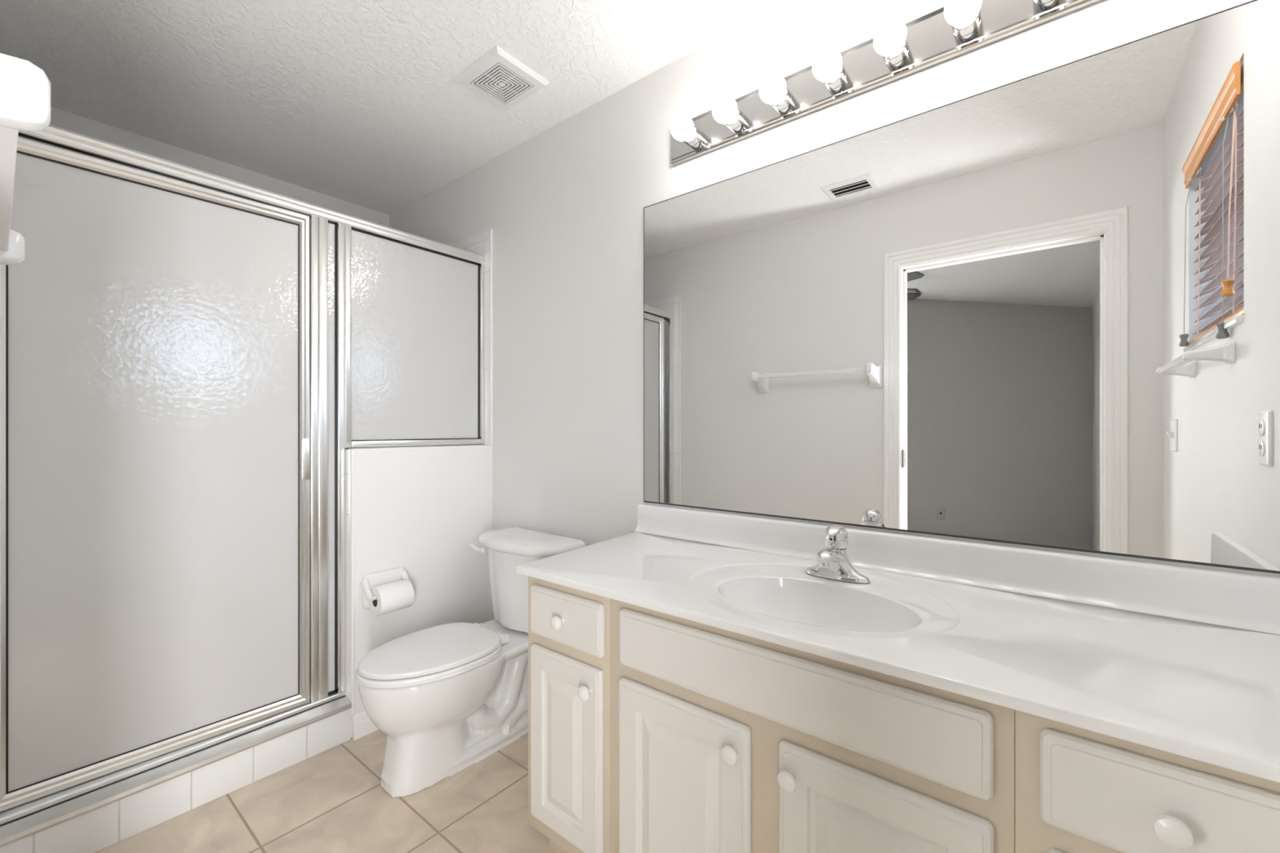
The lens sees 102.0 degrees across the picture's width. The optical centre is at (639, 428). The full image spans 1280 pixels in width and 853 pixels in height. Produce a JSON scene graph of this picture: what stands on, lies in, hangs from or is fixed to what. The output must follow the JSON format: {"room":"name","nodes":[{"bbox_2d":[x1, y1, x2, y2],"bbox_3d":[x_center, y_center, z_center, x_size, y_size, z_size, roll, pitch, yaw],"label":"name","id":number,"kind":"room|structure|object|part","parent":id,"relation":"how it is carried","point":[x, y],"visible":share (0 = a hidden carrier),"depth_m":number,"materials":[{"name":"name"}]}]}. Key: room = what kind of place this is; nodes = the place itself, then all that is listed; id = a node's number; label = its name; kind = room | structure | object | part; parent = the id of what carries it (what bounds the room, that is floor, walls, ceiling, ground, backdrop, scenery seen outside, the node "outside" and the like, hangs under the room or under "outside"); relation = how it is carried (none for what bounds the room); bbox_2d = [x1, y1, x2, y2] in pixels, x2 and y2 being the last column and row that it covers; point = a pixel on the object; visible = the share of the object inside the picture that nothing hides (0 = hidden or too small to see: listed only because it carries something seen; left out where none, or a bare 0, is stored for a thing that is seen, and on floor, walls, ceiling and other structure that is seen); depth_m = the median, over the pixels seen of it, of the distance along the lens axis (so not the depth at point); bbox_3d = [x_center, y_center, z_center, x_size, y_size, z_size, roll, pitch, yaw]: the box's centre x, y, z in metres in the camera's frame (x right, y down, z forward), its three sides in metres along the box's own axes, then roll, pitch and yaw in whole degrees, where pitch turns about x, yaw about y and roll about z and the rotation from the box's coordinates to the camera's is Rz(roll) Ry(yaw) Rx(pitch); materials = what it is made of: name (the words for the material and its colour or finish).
{"room":"bathroom","nodes":[
{"label":"bathroom","id":0,"kind":"room"},
{"bbox_2d":[49,106,388,448],"bbox_3d":[-2.057,-0.050,2.446,0.110,2.440,1.694,0,0,39],"label":"wall","id":1,"kind":"structure","parent":0,"point":[59,117],"depth_m":2.41,"materials":[{"name":"paint"}]},
{"bbox_2d":[94,729,558,852],"bbox_3d":[-0.629,1.200,1.367,3.689,0.060,1.794,0,0,39],"label":"floor","id":2,"kind":"structure","parent":0,"point":[334,800],"depth_m":1.57,"materials":[{"name":"beige tile"}]},
{"bbox_2d":[0,695,351,852],"bbox_3d":[-1.426,1.094,1.619,0.131,0.152,0.937,0,0,39],"label":"shower curb","id":3,"kind":"object","parent":2,"relation":"on","point":[95,820],"visible":0.86,"depth_m":1.56,"materials":[{"name":"white tile"}]},
{"bbox_2d":[0,124,484,825],"bbox_3d":[-1.246,0.108,1.870,0.058,1.866,1.558,0,0,39],"label":"shower enclosure","id":4,"kind":"object","parent":3,"relation":"on","point":[192,359],"visible":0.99,"depth_m":1.63,"materials":[{"name":"glass"}]},
{"bbox_3d":[-1.455,0.111,1.623,0.005,1.706,0.675,0,0,40],"label":"door glass","id":5,"kind":"part","parent":4,"relation":"part of","materials":[{"name":"white glass"}]},
{"bbox_3d":[-1.456,0.112,1.614,0.025,1.780,0.750,0,0,40],"label":"door frame","id":6,"kind":"part","parent":4,"relation":"part of","materials":[{"name":"metal"}]},
{"bbox_3d":[-1.214,0.110,1.880,0.015,0.150,0.026,0,0,39],"label":"door pull","id":7,"kind":"part","parent":4,"relation":"part of","materials":[{"name":"metal"}]},
{"bbox_3d":[-1.198,0.108,1.925,0.046,1.790,0.055,0,0,39],"label":"strike post","id":8,"kind":"part","parent":4,"relation":"part of","materials":[{"name":"metal"}]},
{"bbox_3d":[-1.170,0.106,1.961,0.005,1.783,0.036,0,0,39],"label":"strip glass","id":9,"kind":"part","parent":4,"relation":"part of","materials":[{"name":"white"}]},
{"bbox_3d":[-1.144,0.108,1.993,0.044,1.790,0.046,0,0,39],"label":"corner post","id":10,"kind":"part","parent":4,"relation":"part of","materials":[{"name":"metal"}]},
{"bbox_3d":[-0.948,-0.369,2.238,0.005,0.834,0.577,0,0,39],"label":"panel glass","id":11,"kind":"part","parent":4,"relation":"part of","materials":[{"name":"white glass"}]},
{"bbox_3d":[-0.948,0.061,2.238,0.044,0.026,0.579,0,0,39],"label":"sill rail","id":12,"kind":"part","parent":4,"relation":"part of","materials":[{"name":"metal"}]},
{"bbox_2d":[355,525,585,797],"bbox_3d":[-0.631,0.799,1.889,0.514,0.742,0.761,0,0,39],"label":"toilet","id":13,"kind":"object","parent":2,"relation":"on","point":[446,698],"visible":0.88,"depth_m":1.76,"materials":[{"name":"white ceramic"}]},
{"bbox_3d":[-0.723,0.780,1.781,0.364,0.018,0.460,0,0,39],"label":"seat","id":14,"kind":"part","parent":13,"relation":"part of","materials":[{"name":"white plastic"}]},
{"bbox_3d":[-0.721,0.757,1.783,0.350,0.018,0.452,0,0,39],"label":"lid","id":15,"kind":"part","parent":13,"relation":"part of","materials":[{"name":"white plastic"}]},
{"bbox_3d":[-0.636,0.980,1.884,0.352,0.381,0.713,0,0,39],"label":"bowl","id":16,"kind":"part","parent":13,"relation":"part of","materials":[{"name":"white ceramic"}]},
{"bbox_3d":[-0.671,0.494,2.133,0.074,0.033,0.031,0,0,15],"label":"flush lever","id":17,"kind":"part","parent":13,"relation":"part of","materials":[{"name":"white plastic"}]},
{"bbox_3d":[-0.460,0.629,2.087,0.430,0.312,0.223,0,0,39],"label":"tank","id":18,"kind":"part","parent":13,"relation":"part of","materials":[{"name":"white ceramic"}]},
{"bbox_3d":[-0.467,0.451,2.078,0.491,0.046,0.260,0,0,39],"label":"tank lid","id":19,"kind":"part","parent":13,"relation":"part of","materials":[{"name":"white ceramic"}]},
{"bbox_2d":[528,576,610,852],"bbox_3d":[-0.023,0.777,1.505,0.296,0.786,0.615,0,0,39],"label":"vanity cabinet","id":20,"kind":"object","parent":2,"relation":"on","point":[569,628],"visible":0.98,"depth_m":1.27,"materials":[{"name":"white wood"}]},
{"bbox_3d":[-0.202,0.476,1.273,0.034,0.034,0.029,0,0,39],"label":"knob","id":21,"kind":"part","parent":20,"relation":"part of","materials":[{"name":"white"}]},
{"bbox_3d":[-0.188,0.794,1.292,0.256,0.452,0.018,0,0,39],"label":"door","id":22,"kind":"part","parent":20,"relation":"part of","materials":[{"name":"white wood"}]},
{"bbox_3d":[-0.186,0.474,1.290,0.260,0.127,0.018,0,0,39],"label":"drawer","id":23,"kind":"part","parent":20,"relation":"part of","materials":[{"name":"white wood"}]},
{"bbox_3d":[-0.128,0.618,1.214,0.034,0.034,0.029,0,0,39],"label":"knob","id":24,"kind":"part","parent":20,"relation":"part of","materials":[{"name":"white"}]},
{"bbox_2d":[610,598,1014,852],"bbox_3d":[0.392,0.777,1.173,0.766,0.786,0.615,0,0,39],"label":"vanity cabinet","id":25,"kind":"object","parent":2,"relation":"on","point":[722,740],"visible":1,"depth_m":0.93,"materials":[{"name":"white wood"}]},
{"bbox_3d":[0.080,0.792,1.077,0.326,0.456,0.018,0,0,39],"label":"door","id":26,"kind":"part","parent":25,"relation":"part of","materials":[{"name":"white wood"}]},
{"bbox_3d":[0.171,0.612,0.974,0.034,0.034,0.029,0,0,39],"label":"knob","id":27,"kind":"part","parent":25,"relation":"part of","materials":[{"name":"white ceramic"}]},
{"bbox_3d":[0.258,0.612,0.904,0.034,0.034,0.029,0,0,39],"label":"knob","id":28,"kind":"part","parent":25,"relation":"part of","materials":[{"name":"white ceramic"}]},
{"bbox_3d":[0.378,0.792,0.838,0.322,0.456,0.018,0,0,39],"label":"door","id":29,"kind":"part","parent":25,"relation":"part of","materials":[{"name":"white wood"}]},
{"bbox_2d":[515,503,1279,782],"bbox_3d":[0.410,0.389,1.169,1.517,0.235,0.602,0,0,39],"label":"countertop","id":30,"kind":"structure","parent":25,"relation":"on","point":[1184,661],"depth_m":0.99,"materials":[{"name":"white stone"}]},
{"bbox_2d":[804,524,870,582],"bbox_3d":[0.485,0.302,1.265,0.134,0.129,0.140,0,0,4],"label":"faucet","id":31,"kind":"object","parent":30,"relation":"on","point":[834,563],"visible":1,"depth_m":1.26,"materials":[{"name":"silver metal"}]},
{"bbox_3d":[0.459,0.314,1.250,0.052,0.054,0.118,0,0,39],"label":"spout","id":32,"kind":"part","parent":31,"relation":"part of","materials":[{"name":"silver metal"}]},
{"bbox_3d":[0.473,0.249,1.265,0.039,0.022,0.046,0,0,39],"label":"lever","id":33,"kind":"part","parent":31,"relation":"part of","materials":[{"name":"silver metal"}]},
{"bbox_3d":[0.486,0.266,1.283,0.057,0.055,0.057,0,0,39],"label":"handle","id":34,"kind":"part","parent":31,"relation":"part of","materials":[{"name":"silver metal"}]},
{"bbox_2d":[1014,710,1279,852],"bbox_3d":[0.844,0.777,0.811,0.391,0.786,0.615,0,0,39],"label":"vanity cabinet","id":35,"kind":"object","parent":2,"relation":"on","point":[1077,789],"visible":0.92,"depth_m":0.65,"materials":[{"name":"white wood"}]},
{"bbox_3d":[0.679,0.671,0.597,0.330,0.208,0.018,0,0,39],"label":"drawer","id":36,"kind":"part","parent":35,"relation":"part of","materials":[{"name":"white wood"}]},
{"bbox_3d":[0.626,0.471,0.610,0.034,0.034,0.029,0,0,39],"label":"knob","id":37,"kind":"part","parent":35,"relation":"part of","materials":[{"name":"white ceramic"}]},
{"bbox_2d":[0,0,786,214],"bbox_3d":[-0.629,-1.300,1.367,3.689,0.060,1.794,0,0,39],"label":"ceiling","id":38,"kind":"structure","parent":0,"point":[361,103],"depth_m":1.83,"materials":[{"name":"white paint"}]},
{"bbox_2d":[454,45,549,110],"bbox_3d":[-0.502,-1.261,1.886,0.255,0.018,0.227,0,0,39],"label":"exhaust fan","id":39,"kind":"object","parent":38,"relation":"attached to","point":[498,77],"visible":1,"depth_m":1.86,"materials":[{"name":"white plastic"}]},
{"bbox_2d":[345,444,492,738],"bbox_3d":[-0.937,0.623,2.232,0.128,1.094,0.628,0,0,39],"label":"wall","id":40,"kind":"structure","parent":0,"point":[420,510],"depth_m":2.14,"materials":[{"name":"paint"}]},
{"bbox_2d":[352,711,378,740],"bbox_3d":[-0.887,1.127,2.187,0.013,0.086,0.610,0,0,39],"label":"baseboard","id":41,"kind":"structure","parent":40,"relation":"attached to","point":[362,726],"depth_m":1.97,"materials":[{"name":"paint"}]},
{"bbox_2d":[360,566,413,608],"bbox_3d":[-0.982,0.625,2.017,0.077,0.134,0.179,0,0,39],"label":"toilet paper holder","id":42,"kind":"object","parent":40,"relation":"attached to","point":[369,580],"visible":0.64,"depth_m":2.01,"materials":[{"name":"white ceramic"}]},
{"bbox_3d":[-1.029,0.610,1.957,0.075,0.075,0.026,0,0,39],"label":"arm","id":43,"kind":"part","parent":42,"relation":"part of","materials":[{"name":"white ceramic"}]},
{"bbox_2d":[368,579,413,615],"bbox_3d":[-0.959,0.650,1.999,0.107,0.107,0.126,0,0,39],"label":"toilet paper roll","id":44,"kind":"object","parent":42,"relation":"on","point":[397,595],"visible":0.89,"depth_m":1.97,"materials":[{"name":"white paper"}]},
{"bbox_3d":[-0.933,0.610,2.076,0.075,0.075,0.026,0,0,39],"label":"arm","id":45,"kind":"part","parent":42,"relation":"part of","materials":[{"name":"white ceramic"}]},
{"bbox_2d":[388,0,1279,619],"bbox_3d":[-0.104,-0.050,2.023,3.689,2.440,0.112,0,0,39],"label":"wall","id":46,"kind":"structure","parent":0,"point":[556,218],"depth_m":1.97,"materials":[{"name":"paint"}]},
{"bbox_2d":[670,0,1103,165],"bbox_3d":[0.547,-0.970,1.350,1.220,0.126,0.149,0,0,39],"label":"vanity light","id":47,"kind":"object","parent":46,"relation":"attached to","point":[897,50],"visible":1,"depth_m":1.35,"materials":[{"name":"silver metal"}]},
{"bbox_2d":[670,114,705,149],"bbox_3d":[0.150,-0.948,1.655,0.073,0.073,0.129,0,0,39],"label":"bulb","id":48,"kind":"object","parent":47,"relation":"attached to","point":[682,128],"depth_m":1.63,"materials":[{"name":"white glass"}]},
{"bbox_2d":[711,94,747,133],"bbox_3d":[0.268,-0.948,1.560,0.073,0.073,0.129,0,0,39],"label":"bulb","id":49,"kind":"object","parent":47,"relation":"attached to","point":[725,110],"depth_m":1.54,"materials":[{"name":"white glass"}]},
{"bbox_2d":[759,72,795,115],"bbox_3d":[0.386,-0.948,1.466,0.073,0.073,0.129,0,0,39],"label":"bulb","id":50,"kind":"object","parent":47,"relation":"attached to","point":[773,90],"depth_m":1.44,"materials":[{"name":"white glass"}]},
{"bbox_2d":[812,47,848,94],"bbox_3d":[0.504,-0.948,1.371,0.073,0.073,0.129,0,0,39],"label":"bulb","id":51,"kind":"object","parent":47,"relation":"attached to","point":[833,74],"depth_m":1.35,"materials":[{"name":"white glass"}]},
{"bbox_2d":[873,17,911,70],"bbox_3d":[0.622,-0.948,1.276,0.073,0.073,0.129,0,0,39],"label":"bulb","id":52,"kind":"object","parent":47,"relation":"attached to","point":[891,43],"depth_m":1.25,"materials":[{"name":"white glass"}]},
{"bbox_2d":[943,0,982,43],"bbox_3d":[0.740,-0.948,1.182,0.073,0.073,0.129,0,0,39],"label":"bulb","id":53,"kind":"object","parent":47,"relation":"attached to","point":[963,20],"depth_m":1.19,"materials":[{"name":"white glass"}]},
{"bbox_2d":[1032,0,1062,11],"bbox_3d":[0.858,-0.948,1.087,0.073,0.073,0.129,0,0,39],"label":"socket","id":54,"kind":"object","parent":47,"relation":"attached to","point":[1037,5],"depth_m":1.13,"materials":[{"name":"white"}]},
{"bbox_2d":[633,503,1279,635],"bbox_3d":[0.583,0.318,1.384,1.517,0.092,0.050,0,0,39],"label":"backsplash","id":55,"kind":"structure","parent":46,"relation":"attached to","point":[1250,602],"depth_m":1.16,"materials":[{"name":"white stone"}]},
{"bbox_2d":[643,0,1279,573],"bbox_3d":[0.593,-0.266,1.405,1.482,1.061,0.005,0,0,39],"label":"wall mirror","id":56,"kind":"object","parent":46,"relation":"attached to","point":[1041,309],"visible":1,"depth_m":1.19,"materials":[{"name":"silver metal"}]},
{"bbox_3d":[-1.111,-0.050,0.685,3.589,2.440,0.128,0,0,39],"label":"wall","id":57,"kind":"structure","parent":0,"visible":0},
{"bbox_2d":[0,53,50,265],"bbox_3d":[-0.882,-0.288,0.660,0.734,0.128,0.143,0,0,39],"label":"towel bar","id":58,"kind":"object","parent":57,"relation":"attached to","point":[24,86],"visible":1,"depth_m":0.49,"materials":[{"name":"white ceramic"}]},
{"bbox_3d":[-1.141,-0.288,0.867,0.070,0.128,0.143,0,0,39],"label":"post","id":59,"kind":"part","parent":58,"relation":"part of","materials":[{"name":"white ceramic"}]},
{"bbox_3d":[-0.623,-0.288,0.453,0.070,0.128,0.143,0,0,39],"label":"post","id":60,"kind":"part","parent":58,"relation":"part of","materials":[{"name":"white ceramic"}]}
]}

